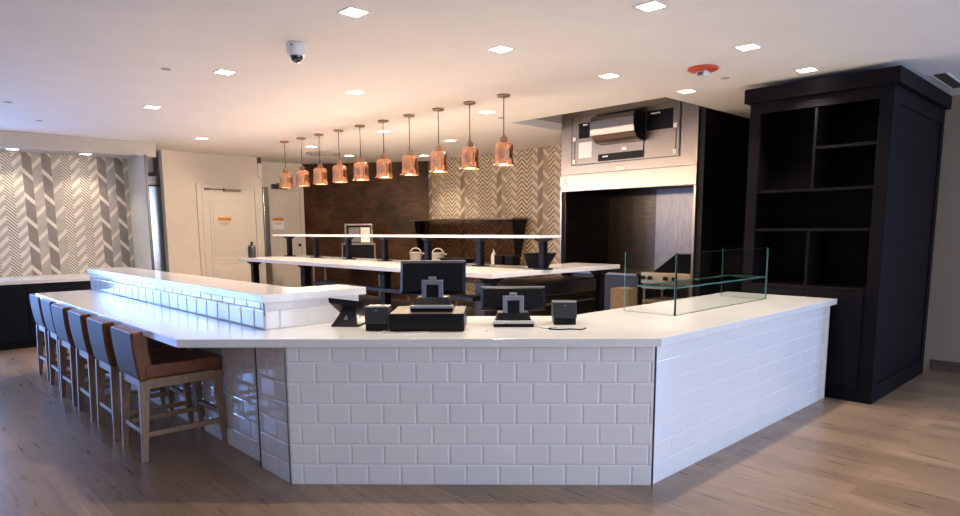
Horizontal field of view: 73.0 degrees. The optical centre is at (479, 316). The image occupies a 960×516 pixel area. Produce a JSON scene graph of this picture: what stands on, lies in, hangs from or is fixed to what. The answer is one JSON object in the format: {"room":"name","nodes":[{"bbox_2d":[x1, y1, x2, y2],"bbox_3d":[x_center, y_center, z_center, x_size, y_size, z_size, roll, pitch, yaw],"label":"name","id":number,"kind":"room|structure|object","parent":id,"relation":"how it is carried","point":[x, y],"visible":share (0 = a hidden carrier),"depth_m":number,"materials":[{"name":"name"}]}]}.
{"room":"eatery","nodes":[
{"label":"eatery","id":0,"kind":"room"},
{"bbox_2d":[0,151,134,276],"bbox_3d":[-6.427,-1.175,9.730,2.230,2.900,0.100,-8,11,-43],"label":"wall","id":1,"kind":"structure","parent":0,"point":[60,214],"depth_m":9.76,"materials":[{"name":"grey tile"}]},
{"bbox_2d":[0,130,155,158],"bbox_3d":[-7.229,-2.335,8.316,5.600,0.209,0.600,-8,11,-43],"label":"ceiling","id":2,"kind":"structure","parent":0,"point":[24,141],"depth_m":9.31,"materials":[{"name":"paint"}]},
{"bbox_2d":[127,155,151,269],"bbox_3d":[-5.321,-1.142,10.222,0.035,2.690,0.930,-8,11,-43],"label":"wall partition","id":3,"kind":"structure","parent":0,"point":[135,165],"depth_m":10.10,"materials":[{"name":"grey paint"}]},
{"bbox_2d":[143,154,154,269],"bbox_3d":[-4.994,-1.097,9.884,0.037,2.688,0.015,-8,11,-43],"label":"trim","id":4,"kind":"structure","parent":3,"relation":"attached to","point":[145,156],"depth_m":9.81,"materials":[{"name":"metal"}]},
{"bbox_2d":[148,158,159,175],"bbox_3d":[-5.699,-1.569,12.615,2.850,2.900,0.100,-8,11,-43],"label":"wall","id":5,"kind":"structure","parent":0,"point":[156,172],"depth_m":12.07,"materials":[{"name":"black paint"}]},
{"bbox_2d":[158,150,266,283],"bbox_3d":[-4.743,-1.451,11.704,1.740,2.900,0.150,-8,11,-43],"label":"wall","id":6,"kind":"structure","parent":0,"point":[180,171],"depth_m":11.26,"materials":[{"name":"beige paint"}]},
{"bbox_2d":[195,183,263,283],"bbox_3d":[-4.500,-1.205,11.814,1.145,2.380,0.075,-8,11,-43],"label":"door","id":7,"kind":"structure","parent":6,"relation":"in","point":[221,250],"depth_m":11.74,"materials":[{"name":"beige paint"}]},
{"bbox_2d":[204,188,240,191],"bbox_3d":[-4.572,-2.265,11.576,0.650,0.055,0.060,-8,11,-43],"label":"door closer","id":8,"kind":"object","parent":7,"relation":"attached to","point":[223,189],"depth_m":11.61,"materials":[{"name":"silver metal"}]},
{"bbox_2d":[217,217,230,228],"bbox_3d":[-4.586,-1.675,11.675,0.250,0.230,0.008,-8,11,-43],"label":"caution sign","id":9,"kind":"object","parent":7,"relation":"attached to","point":[220,219],"visible":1,"depth_m":11.66,"materials":[{"name":"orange paper"}]},
{"bbox_2d":[257,157,261,177],"bbox_3d":[-4.083,-2.772,12.037,0.066,0.360,0.040,-8,11,-43],"label":"alarm box","id":10,"kind":"object","parent":6,"relation":"attached to","point":[259,168],"visible":1,"depth_m":12.02,"materials":[{"name":"white plastic"}]},
{"bbox_2d":[261,161,302,281],"bbox_3d":[-4.082,-1.656,13.190,1.210,2.900,0.100,-8,11,-43],"label":"wall","id":11,"kind":"structure","parent":0,"point":[271,171],"depth_m":12.96,"materials":[{"name":"beige paint"}]},
{"bbox_2d":[268,186,305,287],"bbox_3d":[-3.893,-1.427,13.279,0.760,2.420,0.075,-8,11,-43],"label":"door","id":12,"kind":"structure","parent":11,"relation":"in","point":[289,206],"depth_m":13.24,"materials":[{"name":"beige paint"}]},
{"bbox_2d":[272,218,283,228],"bbox_3d":[-4.053,-1.881,13.062,0.240,0.230,0.008,-8,11,-43],"label":"caution sign","id":13,"kind":"object","parent":12,"relation":"attached to","point":[278,223],"visible":1,"depth_m":13.06,"materials":[{"name":"white paper"}]},
{"bbox_2d":[271,183,287,189],"bbox_3d":[-3.997,-2.617,12.979,0.330,0.120,0.076,-8,11,-43],"label":"door closer","id":14,"kind":"object","parent":12,"relation":"attached to","point":[277,185],"depth_m":12.92,"materials":[{"name":"grey metal"}]},
{"bbox_2d":[302,161,428,300],"bbox_3d":[-2.333,-1.693,13.384,2.704,2.900,0.134,1,8,9],"label":"wall","id":15,"kind":"structure","parent":0,"point":[389,204],"depth_m":13.26,"materials":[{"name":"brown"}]},
{"bbox_2d":[0,0,959,163],"bbox_3d":[-0.094,-2.260,6.281,13.100,0.100,18.400,-8,11,-43],"label":"ceiling","id":16,"kind":"structure","parent":0,"point":[82,68],"depth_m":5.26,"materials":[{"name":"paint"}]},
{"bbox_2d":[147,158,152,172],"bbox_3d":[-5.882,-2.648,11.057,0.560,0.339,0.080,-8,11,-43],"label":"trim","id":17,"kind":"structure","parent":16,"relation":"attached to","point":[149,161],"depth_m":11.20,"materials":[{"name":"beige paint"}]},
{"bbox_2d":[142,105,160,108],"bbox_3d":[-3.589,-2.299,7.113,0.156,0.004,0.156,-8,11,-43],"label":"recessed light","id":18,"kind":"object","parent":16,"relation":"in","point":[146,106],"visible":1,"depth_m":7.12,"materials":[{"name":"white"}]},
{"bbox_2d":[212,69,236,74],"bbox_3d":[-2.183,-2.098,5.565,0.156,0.004,0.156,-8,11,-43],"label":"recessed light","id":19,"kind":"object","parent":16,"relation":"in","point":[219,71],"visible":1,"depth_m":5.57,"materials":[{"name":"white plastic"}]},
{"bbox_2d":[215,70,234,74],"bbox_3d":[-2.183,-2.099,5.565,0.128,0.002,0.128,-8,11,-43],"label":"diffuser","id":20,"kind":"object","parent":19,"relation":"attached to","point":[226,72],"depth_m":5.57,"materials":[{"name":"white plastic"}]},
{"bbox_2d":[279,141,293,187],"bbox_3d":[-2.984,-2.338,9.973,0.218,0.699,0.218,-8,11,-43],"label":"pendant lamp","id":21,"kind":"object","parent":16,"relation":"hanging from","point":[285,178],"visible":1,"depth_m":9.93,"materials":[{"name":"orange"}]},
{"bbox_2d":[286,41,305,62],"bbox_3d":[-1.337,-1.924,4.733,0.136,0.136,0.136,-8,11,-43],"label":"dome camera","id":22,"kind":"object","parent":16,"relation":"attached to","point":[296,50],"visible":1,"depth_m":4.69,"materials":[{"name":"white plastic"}]},
{"bbox_2d":[296,137,309,186],"bbox_3d":[-2.628,-2.291,9.604,0.218,0.699,0.218,-8,11,-43],"label":"pendant lamp","id":23,"kind":"object","parent":16,"relation":"hanging from","point":[302,175],"visible":1,"depth_m":9.56,"materials":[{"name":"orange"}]},
{"bbox_2d":[313,134,327,184],"bbox_3d":[-2.275,-2.244,9.239,0.218,0.699,0.218,-8,11,-43],"label":"pendant lamp","id":24,"kind":"object","parent":16,"relation":"hanging from","point":[319,173],"visible":1,"depth_m":9.20,"materials":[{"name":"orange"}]},
{"bbox_2d":[305,151,340,156],"bbox_3d":[-2.768,-2.877,11.508,0.620,0.045,0.620,-8,11,-43],"label":"ceiling vent","id":25,"kind":"object","parent":16,"relation":"in","point":[316,153],"visible":0.97,"depth_m":11.36,"materials":[{"name":"metal"}]},
{"bbox_2d":[332,129,347,182],"bbox_3d":[-1.919,-2.196,8.870,0.218,0.699,0.218,-8,11,-43],"label":"pendant lamp","id":26,"kind":"object","parent":16,"relation":"hanging from","point":[339,171],"visible":1,"depth_m":8.82,"materials":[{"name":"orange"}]},
{"bbox_2d":[336,6,370,17],"bbox_3d":[-0.786,-1.902,4.053,0.156,0.004,0.156,-8,11,-43],"label":"recessed light","id":27,"kind":"object","parent":16,"relation":"in","point":[350,11],"visible":1,"depth_m":4.05,"materials":[{"name":"white metal"}]},
{"bbox_2d":[340,8,367,16],"bbox_3d":[-0.786,-1.903,4.053,0.128,0.002,0.128,-8,11,-43],"label":"diffuser","id":28,"kind":"object","parent":27,"relation":"attached to","point":[352,12],"depth_m":4.05,"materials":[{"name":"white plastic"}]},
{"bbox_2d":[344,90,364,94],"bbox_3d":[-1.229,-2.217,6.402,0.156,0.004,0.156,-8,11,-43],"label":"recessed light","id":29,"kind":"object","parent":16,"relation":"in","point":[356,92],"visible":1,"depth_m":6.41,"materials":[{"name":"white plastic"}]},
{"bbox_2d":[346,91,362,93],"bbox_3d":[-1.229,-2.217,6.402,0.128,0.002,0.128,-8,11,-43],"label":"diffuser","id":30,"kind":"object","parent":29,"relation":"attached to","point":[351,92],"depth_m":6.41,"materials":[{"name":"white plastic"}]},
{"bbox_2d":[353,125,368,180],"bbox_3d":[-1.559,-2.148,8.497,0.218,0.699,0.218,-8,11,-43],"label":"pendant lamp","id":31,"kind":"object","parent":16,"relation":"hanging from","point":[361,173],"visible":1,"depth_m":8.45,"materials":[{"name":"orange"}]},
{"bbox_2d":[376,120,392,177],"bbox_3d":[-1.199,-2.099,8.125,0.218,0.699,0.218,-8,11,-43],"label":"pendant lamp","id":32,"kind":"object","parent":16,"relation":"hanging from","point":[384,165],"visible":1,"depth_m":8.08,"materials":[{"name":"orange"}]},
{"bbox_2d":[401,114,418,175],"bbox_3d":[-0.836,-2.051,7.749,0.218,0.699,0.218,-8,11,-43],"label":"pendant lamp","id":33,"kind":"object","parent":16,"relation":"hanging from","point":[409,161],"visible":1,"depth_m":7.70,"materials":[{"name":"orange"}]},
{"bbox_2d":[430,108,447,172],"bbox_3d":[-0.466,-2.001,7.366,0.218,0.699,0.218,-8,11,-43],"label":"pendant lamp","id":34,"kind":"object","parent":16,"relation":"hanging from","point":[438,158],"visible":1,"depth_m":7.32,"materials":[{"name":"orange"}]},
{"bbox_2d":[460,101,479,169],"bbox_3d":[-0.106,-1.953,6.994,0.218,0.699,0.218,-8,11,-43],"label":"pendant lamp","id":35,"kind":"object","parent":16,"relation":"hanging from","point":[469,154],"visible":1,"depth_m":6.95,"materials":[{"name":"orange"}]},
{"bbox_2d":[478,110,494,113],"bbox_3d":[0.084,-2.378,7.537,0.156,0.004,0.156,-8,11,-43],"label":"recessed light","id":36,"kind":"object","parent":16,"relation":"in","point":[485,111],"visible":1,"depth_m":7.55,"materials":[{"name":"white"}]},
{"bbox_2d":[486,45,514,52],"bbox_3d":[0.162,-2.023,4.906,0.156,0.004,0.156,-8,11,-43],"label":"recessed light","id":37,"kind":"object","parent":16,"relation":"in","point":[499,49],"visible":1,"depth_m":4.91,"materials":[{"name":"white"}]},
{"bbox_2d":[490,46,511,52],"bbox_3d":[0.162,-2.023,4.906,0.128,0.002,0.128,-8,11,-43],"label":"diffuser","id":38,"kind":"object","parent":37,"relation":"attached to","point":[499,49],"depth_m":4.91,"materials":[{"name":"white plastic"}]},
{"bbox_2d":[493,94,513,165],"bbox_3d":[0.247,-1.906,6.628,0.218,0.699,0.218,-8,11,-43],"label":"pendant lamp","id":39,"kind":"object","parent":16,"relation":"hanging from","point":[503,151],"visible":1,"depth_m":6.58,"materials":[{"name":"orange metal"}]},
{"bbox_2d":[597,73,620,78],"bbox_3d":[1.154,-2.148,5.784,0.156,0.004,0.156,-8,11,-43],"label":"recessed light","id":40,"kind":"object","parent":16,"relation":"in","point":[609,75],"visible":1,"depth_m":5.77,"materials":[{"name":"white plastic"}]},
{"bbox_2d":[600,74,616,77],"bbox_3d":[1.154,-2.148,5.784,0.128,0.002,0.128,-8,11,-43],"label":"diffuser","id":41,"kind":"object","parent":40,"relation":"attached to","point":[604,75],"depth_m":5.76,"materials":[{"name":"white plastic"}]},
{"bbox_2d":[633,0,668,12],"bbox_3d":[1.050,-1.903,3.976,0.156,0.004,0.156,-8,11,-43],"label":"recessed light","id":42,"kind":"object","parent":16,"relation":"in","point":[653,5],"visible":1,"depth_m":3.98,"materials":[{"name":"white"}]},
{"bbox_2d":[637,2,664,10],"bbox_3d":[1.050,-1.903,3.976,0.128,0.002,0.128,-8,11,-43],"label":"diffuser","id":43,"kind":"object","parent":42,"relation":"attached to","point":[648,6],"depth_m":3.98,"materials":[{"name":"white plastic"}]},
{"bbox_2d":[676,89,696,93],"bbox_3d":[2.060,-2.243,6.451,0.156,0.004,0.156,-8,11,-43],"label":"recessed light","id":44,"kind":"object","parent":16,"relation":"in","point":[685,90],"visible":1,"depth_m":6.46,"materials":[{"name":"white"}]},
{"bbox_2d":[678,90,694,92],"bbox_3d":[2.060,-2.244,6.451,0.128,0.002,0.128,-8,11,-43],"label":"diffuser","id":45,"kind":"object","parent":44,"relation":"attached to","point":[681,91],"depth_m":6.46,"materials":[{"name":"white plastic"}]},
{"bbox_2d":[687,64,718,77],"bbox_3d":[1.901,-2.082,5.530,0.256,0.075,0.256,-8,11,-43],"label":"fire alarm","id":46,"kind":"object","parent":16,"relation":"attached to","point":[701,71],"visible":1,"depth_m":5.48,"materials":[{"name":"red plastic"}]},
{"bbox_2d":[733,43,761,50],"bbox_3d":[2.022,-2.032,4.891,0.156,0.004,0.156,-8,11,-43],"label":"recessed light","id":47,"kind":"object","parent":16,"relation":"in","point":[751,46],"visible":1,"depth_m":4.89,"materials":[{"name":"white"}]},
{"bbox_2d":[737,44,758,50],"bbox_3d":[2.022,-2.033,4.891,0.128,0.002,0.128,-8,11,-43],"label":"diffuser","id":48,"kind":"object","parent":47,"relation":"attached to","point":[746,47],"depth_m":4.89,"materials":[{"name":"white plastic"}]},
{"bbox_2d":[794,67,818,72],"bbox_3d":[2.828,-2.135,5.612,0.156,0.004,0.156,-8,11,-43],"label":"recessed light","id":49,"kind":"object","parent":16,"relation":"in","point":[809,69],"visible":1,"depth_m":5.62,"materials":[{"name":"white"}]},
{"bbox_2d":[796,68,815,72],"bbox_3d":[2.828,-2.135,5.612,0.128,0.002,0.128,-8,11,-43],"label":"diffuser","id":50,"kind":"object","parent":49,"relation":"attached to","point":[804,70],"depth_m":5.62,"materials":[{"name":"white plastic"}]},
{"bbox_2d":[930,73,959,88],"bbox_3d":[4.400,-2.206,6.077,0.840,0.006,0.130,-8,11,-43],"label":"ceiling vent","id":51,"kind":"object","parent":16,"relation":"in","point":[948,80],"visible":1,"depth_m":6.03,"materials":[{"name":"white metal"}]},
{"bbox_2d":[0,315,959,515],"bbox_3d":[-0.113,0.718,6.648,13.200,0.100,18.600,-8,11,-43],"label":"floor","id":52,"kind":"structure","parent":0,"point":[898,454],"depth_m":4.08,"materials":[{"name":"brown wood"}]},
{"bbox_2d":[0,273,92,350],"bbox_3d":[-5.998,-0.136,9.436,2.205,0.915,1.095,-8,11,-43],"label":"base cabinet","id":53,"kind":"object","parent":52,"relation":"on","point":[17,321],"visible":0.31,"depth_m":8.66,"materials":[{"name":"laminate"}]},
{"bbox_2d":[0,273,89,284],"bbox_3d":[-6.001,-0.565,9.378,2.205,0.048,1.095,-8,11,-43],"label":"countertop","id":54,"kind":"structure","parent":53,"relation":"on","point":[12,280],"depth_m":8.96,"materials":[{"name":"white stone"}]},
{"bbox_2d":[29,293,86,380],"bbox_3d":[-4.485,0.182,7.110,0.604,0.890,0.484,-8,11,-43],"label":"bar stool","id":55,"kind":"object","parent":52,"relation":"on","point":[41,329],"visible":0.41,"depth_m":6.91,"materials":[{"name":"grey fabric"}]},
{"bbox_2d":[40,298,87,392],"bbox_3d":[-4.038,0.245,6.623,0.604,0.890,0.484,-7,10,-42],"label":"bar stool","id":56,"kind":"object","parent":52,"relation":"on","point":[53,338],"visible":0.37,"depth_m":6.47,"materials":[{"name":"grey fabric"}]},
{"bbox_2d":[51,303,109,405],"bbox_3d":[-3.602,0.310,6.125,0.604,0.890,0.484,-8,11,-44],"label":"bar stool","id":57,"kind":"object","parent":52,"relation":"on","point":[59,311],"visible":0.43,"depth_m":5.86,"materials":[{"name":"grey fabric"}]},
{"bbox_2d":[67,309,164,421],"bbox_3d":[-3.146,0.372,5.647,0.604,0.890,0.484,-7,10,-42],"label":"bar stool","id":58,"kind":"object","parent":52,"relation":"on","point":[77,318],"visible":0.47,"depth_m":5.39,"materials":[{"name":"brown leather"}]},
{"bbox_2d":[86,316,193,439],"bbox_3d":[-2.692,0.434,5.165,0.604,0.890,0.484,-8,11,-43],"label":"bar stool","id":59,"kind":"object","parent":52,"relation":"on","point":[99,331],"visible":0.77,"depth_m":5.01,"materials":[{"name":"brown leather"}]},
{"bbox_2d":[148,176,166,271],"bbox_3d":[-5.968,-1.227,11.589,0.800,2.500,0.763,-6,9,-34],"label":"refrigerator","id":60,"kind":"object","parent":52,"relation":"on","point":[154,181],"visible":0.02,"depth_m":11.36,"materials":[{"name":"silver metal"}]},
{"bbox_2d":[110,325,227,462],"bbox_3d":[-2.233,0.495,4.690,0.604,0.890,0.484,-8,11,-43],"label":"bar stool","id":61,"kind":"object","parent":52,"relation":"on","point":[139,368],"visible":0.96,"depth_m":4.55,"materials":[{"name":"brown wood"}]},
{"bbox_2d":[262,187,272,284],"bbox_3d":[-4.118,-1.311,12.598,0.140,2.375,0.140,-8,11,-43],"label":"steel post","id":62,"kind":"object","parent":52,"relation":"on","point":[265,200],"visible":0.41,"depth_m":12.52,"materials":[{"name":"silver metal"}]},
{"bbox_2d":[312,266,379,296],"bbox_3d":[-2.498,-0.611,12.704,1.450,0.940,0.700,1,8,9],"label":"work table","id":63,"kind":"object","parent":52,"relation":"on","point":[313,267],"visible":0.02,"depth_m":12.50,"materials":[{"name":"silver metal"}]},
{"bbox_2d":[341,224,379,258],"bbox_3d":[-2.313,-1.448,12.658,0.660,0.730,0.420,0,8,3],"label":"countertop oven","id":64,"kind":"object","parent":63,"relation":"on","point":[362,247],"visible":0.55,"depth_m":12.53,"materials":[{"name":"silver metal"}]},
{"bbox_2d":[361,293,378,296],"bbox_3d":[-2.497,-0.438,12.728,1.350,0.030,0.600,1,8,9],"label":"shelf","id":65,"kind":"object","parent":63,"relation":"attached to","point":[371,294],"depth_m":12.59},
{"bbox_2d":[239,255,619,315],"bbox_3d":[-1.095,-0.242,9.241,2.200,1.120,5.790,-8,11,-43],"label":"countertop","id":66,"kind":"structure","parent":52,"relation":"on","point":[490,275],"depth_m":7.94,"materials":[{"name":"white stone"}]},
{"bbox_2d":[248,242,255,257],"bbox_3d":[-3.656,-1.080,10.421,0.120,0.255,0.120,-8,11,-43],"label":"soap dispenser","id":67,"kind":"object","parent":66,"relation":"on","point":[251,248],"visible":1,"depth_m":10.38,"materials":[{"name":"grey plastic"}]},
{"bbox_2d":[358,295,474,315],"bbox_3d":[-1.493,-0.206,9.140,0.800,0.040,4.550,-8,11,-43],"label":"shelf","id":68,"kind":"object","parent":66,"relation":"attached to","point":[367,299],"depth_m":8.93,"materials":[{"name":"laminate"}]},
{"bbox_2d":[273,234,560,269],"bbox_3d":[-1.314,-0.957,8.992,0.340,0.365,5.970,-8,11,-43],"label":"shelf","id":69,"kind":"object","parent":66,"relation":"on","point":[543,240],"visible":0.93,"depth_m":8.28,"materials":[{"name":"white stone"}]},
{"bbox_2d":[523,252,556,267],"bbox_3d":[0.670,-0.634,7.248,0.370,0.167,0.190,0,8,1],"label":"bowl","id":70,"kind":"object","parent":66,"relation":"on","point":[531,258],"visible":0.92,"depth_m":7.17,"materials":[{"name":"black plastic"}]},
{"bbox_2d":[35,290,836,485],"bbox_3d":[-0.857,0.319,5.417,7.927,1.029,3.298,1,8,8],"label":"counter","id":71,"kind":"object","parent":52,"relation":"on","point":[628,397],"depth_m":3.95,"materials":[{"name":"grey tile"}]},
{"bbox_2d":[87,267,365,329],"bbox_3d":[-2.585,-0.263,5.948,0.784,0.229,4.300,-8,11,-43],"label":"raised ledge","id":72,"kind":"object","parent":71,"relation":"on","point":[256,305],"visible":0.97,"depth_m":4.66,"materials":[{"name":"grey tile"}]},
{"bbox_2d":[328,298,365,326],"bbox_3d":[-0.876,-0.041,4.368,0.222,0.194,0.186,1,8,8],"label":"stand","id":73,"kind":"object","parent":71,"relation":"on","point":[349,310],"visible":0.86,"depth_m":4.32,"materials":[{"name":"grey plastic"}]},
{"bbox_2d":[365,305,390,330],"bbox_3d":[-0.653,0.000,4.188,0.145,0.158,0.179,0,8,1],"label":"receipt printer","id":74,"kind":"object","parent":71,"relation":"on","point":[376,316],"visible":0.94,"depth_m":4.11,"materials":[{"name":"grey plastic"}]},
{"bbox_2d":[383,329,428,332],"bbox_3d":[-0.472,0.094,4.045,0.303,0.007,0.123,3,9,25],"label":"cable","id":75,"kind":"object","parent":71,"relation":"on","point":[388,329],"visible":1,"depth_m":4.03,"materials":[{"name":"white plastic"}]},
{"bbox_2d":[400,260,465,311],"bbox_3d":[-0.307,-0.208,4.255,0.432,0.320,0.248,0,8,1],"label":"terminal","id":76,"kind":"object","parent":71,"relation":"on","point":[432,279],"visible":1,"depth_m":4.26,"materials":[{"name":"black plastic"}]},
{"bbox_2d":[35,290,836,347],"bbox_3d":[-0.857,-0.052,5.363,7.928,0.051,3.289,1,8,8],"label":"countertop","id":77,"kind":"structure","parent":71,"relation":"on","point":[619,327],"depth_m":4.27,"materials":[{"name":"white stone"}]},
{"bbox_2d":[481,286,545,326],"bbox_3d":[0.225,-0.074,4.347,0.437,0.251,0.248,0,8,1],"label":"terminal","id":78,"kind":"object","parent":71,"relation":"on","point":[514,301],"visible":1,"depth_m":4.34,"materials":[{"name":"black plastic"}]},
{"bbox_2d":[551,300,576,324],"bbox_3d":[0.571,-0.036,4.403,0.155,0.158,0.179,0,8,1],"label":"receipt printer","id":79,"kind":"object","parent":71,"relation":"on","point":[563,312],"visible":1,"depth_m":4.32,"materials":[{"name":"grey plastic"}]},
{"bbox_2d":[548,327,585,329],"bbox_3d":[0.558,0.075,4.142,0.242,0.010,0.097,1,8,11],"label":"cable","id":80,"kind":"object","parent":71,"relation":"on","point":[550,328],"visible":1,"depth_m":4.12,"materials":[{"name":"black plastic"}]},
{"bbox_2d":[624,247,768,315],"bbox_3d":[1.845,-0.332,5.406,1.591,0.460,0.446,-8,11,-43],"label":"glass display case","id":81,"kind":"object","parent":71,"relation":"on","point":[675,284],"visible":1,"depth_m":5.16,"materials":[{"name":"clear glass"}]},
{"bbox_2d":[637,275,764,288],"bbox_3d":[1.880,-0.299,5.379,1.561,0.010,0.318,-8,11,-43],"label":"shelf","id":82,"kind":"object","parent":81,"relation":"attached to","point":[724,278],"depth_m":5.23,"materials":[{"name":"clear glass"}]},
{"bbox_2d":[407,259,547,305],"bbox_3d":[-0.160,-0.506,11.751,0.800,0.960,3.240,-8,11,-43],"label":"work table","id":83,"kind":"object","parent":52,"relation":"on","point":[474,262],"visible":0.04,"depth_m":11.37,"materials":[{"name":"silver metal"}]},
{"bbox_2d":[409,247,423,259],"bbox_3d":[-1.236,-1.226,12.598,0.273,0.248,0.273,-8,11,-43],"label":"pot","id":84,"kind":"object","parent":83,"relation":"on","point":[413,255],"visible":0.84,"depth_m":12.51,"materials":[{"name":"white ceramic"}]},
{"bbox_2d":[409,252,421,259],"bbox_3d":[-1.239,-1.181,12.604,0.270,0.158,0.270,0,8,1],"label":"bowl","id":85,"kind":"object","parent":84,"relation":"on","point":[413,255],"depth_m":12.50,"materials":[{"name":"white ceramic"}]},
{"bbox_2d":[432,248,446,259],"bbox_3d":[-0.779,-1.168,12.153,0.273,0.248,0.273,-8,11,-43],"label":"pot","id":86,"kind":"object","parent":83,"relation":"on","point":[435,256],"visible":0.76,"depth_m":12.06,"materials":[{"name":"white ceramic"}]},
{"bbox_2d":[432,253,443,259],"bbox_3d":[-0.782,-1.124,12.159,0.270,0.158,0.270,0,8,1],"label":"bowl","id":87,"kind":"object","parent":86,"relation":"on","point":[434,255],"depth_m":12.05,"materials":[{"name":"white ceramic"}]},
{"bbox_2d":[408,295,474,303],"bbox_3d":[-0.124,-0.318,11.740,0.720,0.030,2.940,-8,11,-43],"label":"shelf","id":88,"kind":"object","parent":83,"relation":"attached to","point":[456,301],"depth_m":11.52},
{"bbox_2d":[437,257,475,262],"bbox_3d":[-0.397,-1.019,11.665,0.380,0.082,0.680,-8,11,-43],"label":"serving tray","id":89,"kind":"object","parent":83,"relation":"on","point":[468,260],"visible":0.69,"depth_m":11.50,"materials":[{"name":"black plastic"}]},
{"bbox_2d":[409,217,527,259],"bbox_3d":[-0.281,-1.420,12.005,0.390,0.785,2.800,-8,11,-43],"label":"sneeze guard","id":90,"kind":"object","parent":83,"relation":"on","point":[518,223],"visible":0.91,"depth_m":11.18,"materials":[{"name":"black metal"}]},
{"bbox_2d":[409,217,527,220],"bbox_3d":[-0.283,-1.794,11.954,0.390,0.030,2.800,-8,11,-43],"label":"shelf","id":91,"kind":"object","parent":83,"relation":"attached to","point":[507,218],"depth_m":11.40,"materials":[{"name":"silver metal"}]},
{"bbox_2d":[491,249,495,263],"bbox_3d":[0.241,-1.026,11.065,0.096,0.250,0.096,-8,11,-43],"label":"squeeze bottle","id":92,"kind":"object","parent":83,"relation":"on","point":[493,253],"visible":0.73,"depth_m":11.03,"materials":[{"name":"white plastic"}]},
{"bbox_2d":[494,255,504,264],"bbox_3d":[0.371,-0.954,10.837,0.190,0.165,0.190,-8,11,-43],"label":"bin","id":93,"kind":"object","parent":83,"relation":"on","point":[498,259],"visible":0.77,"depth_m":10.76,"materials":[{"name":"black plastic"}]},
{"bbox_2d":[504,255,519,265],"bbox_3d":[0.537,-0.931,10.665,0.190,0.165,0.190,-8,11,-43],"label":"bin","id":94,"kind":"object","parent":83,"relation":"on","point":[513,260],"visible":0.98,"depth_m":10.60,"materials":[{"name":"black plastic"}]},
{"bbox_2d":[475,275,595,315],"bbox_3d":[0.680,0.067,7.400,1.440,0.980,0.600,-8,11,-43],"label":"refrigerator","id":95,"kind":"object","parent":52,"relation":"on","point":[581,290],"visible":0.31,"depth_m":7.28,"materials":[{"name":"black metal"}]},
{"bbox_2d":[570,268,673,309],"bbox_3d":[2.012,-0.188,9.296,0.970,0.960,1.140,-8,11,-43],"label":"range","id":96,"kind":"object","parent":52,"relation":"on","point":[614,278],"visible":0.13,"depth_m":8.83,"materials":[{"name":"silver metal"}]},
{"bbox_2d":[559,97,699,296],"bbox_3d":[2.141,-1.266,8.750,1.323,3.239,2.069,-8,11,-43],"label":"exhaust hood","id":97,"kind":"object","parent":52,"relation":"on","point":[653,142],"visible":0.79,"depth_m":8.16,"materials":[{"name":"silver metal"}]},
{"bbox_2d":[641,254,690,304],"bbox_3d":[2.505,-0.194,8.347,0.555,1.220,0.700,-8,11,-43],"label":"griddle","id":98,"kind":"object","parent":52,"relation":"on","point":[665,272],"visible":0.48,"depth_m":8.26,"materials":[{"name":"metal"}]},
{"bbox_2d":[642,297,682,302],"bbox_3d":[2.518,-0.205,8.358,0.480,0.040,0.670,-8,11,-43],"label":"shelf","id":99,"kind":"object","parent":98,"relation":"attached to","point":[656,299],"depth_m":8.39,"materials":[{"name":"glass"}]},
{"bbox_2d":[742,65,951,404],"bbox_3d":[3.656,-0.783,6.560,1.855,2.853,1.293,-8,11,-43],"label":"tall cabinet","id":100,"kind":"object","parent":52,"relation":"on","point":[843,175],"visible":0.91,"depth_m":6.08,"materials":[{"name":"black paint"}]},
{"bbox_3d":[1.832,0.226,8.324,0.240,0.402,0.242,6,10,40],"label":"carton","id":101,"kind":"object","parent":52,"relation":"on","visible":0},
{"bbox_2d":[610,287,636,309],"bbox_3d":[1.830,-0.172,8.270,0.240,0.402,0.242,6,10,40],"label":"carton","id":102,"kind":"object","parent":101,"relation":"on","point":[617,293],"visible":0.6,"depth_m":8.18,"materials":[{"name":"brown cardboard"}]},
{"bbox_2d":[537,114,561,123],"bbox_3d":[2.525,-2.837,8.789,3.970,0.340,2.415,-8,11,-43],"label":"ceiling","id":103,"kind":"structure","parent":0,"point":[557,118],"depth_m":8.90,"materials":[{"name":"paint"}]},
{"bbox_2d":[563,185,693,275],"bbox_3d":[2.284,-1.112,8.898,1.096,2.896,2.045,-8,11,-43],"label":"wall","id":104,"kind":"structure","parent":0,"point":[600,226],"depth_m":9.57,"materials":[{"name":"brown wood"}]},
{"bbox_2d":[654,187,693,297],"bbox_3d":[2.757,-0.897,9.135,0.013,1.800,0.650,-8,11,-43],"label":"wall panel","id":105,"kind":"object","parent":104,"relation":"attached to","point":[674,206],"depth_m":9.11,"materials":[{"name":"silver metal"}]},
{"bbox_2d":[428,95,959,368],"bbox_3d":[4.096,-1.151,7.861,0.100,3.230,14.660,-8,11,-43],"label":"wall","id":106,"kind":"structure","parent":0,"point":[530,188],"depth_m":10.97,"materials":[{"name":"beige tile"}]},
{"bbox_2d":[931,359,959,372],"bbox_3d":[7.042,0.799,4.947,0.015,0.110,6.050,-8,11,-43],"label":"baseboard","id":107,"kind":"structure","parent":106,"relation":"attached to","point":[940,365],"depth_m":7.01,"materials":[{"name":"grey wood"}]},
{"bbox_2d":[693,106,747,296],"bbox_3d":[3.011,-1.182,8.110,1.111,3.236,0.073,-8,11,-43],"label":"wall","id":108,"kind":"structure","parent":0,"point":[722,135],"depth_m":7.97,"materials":[{"name":"black paint"}]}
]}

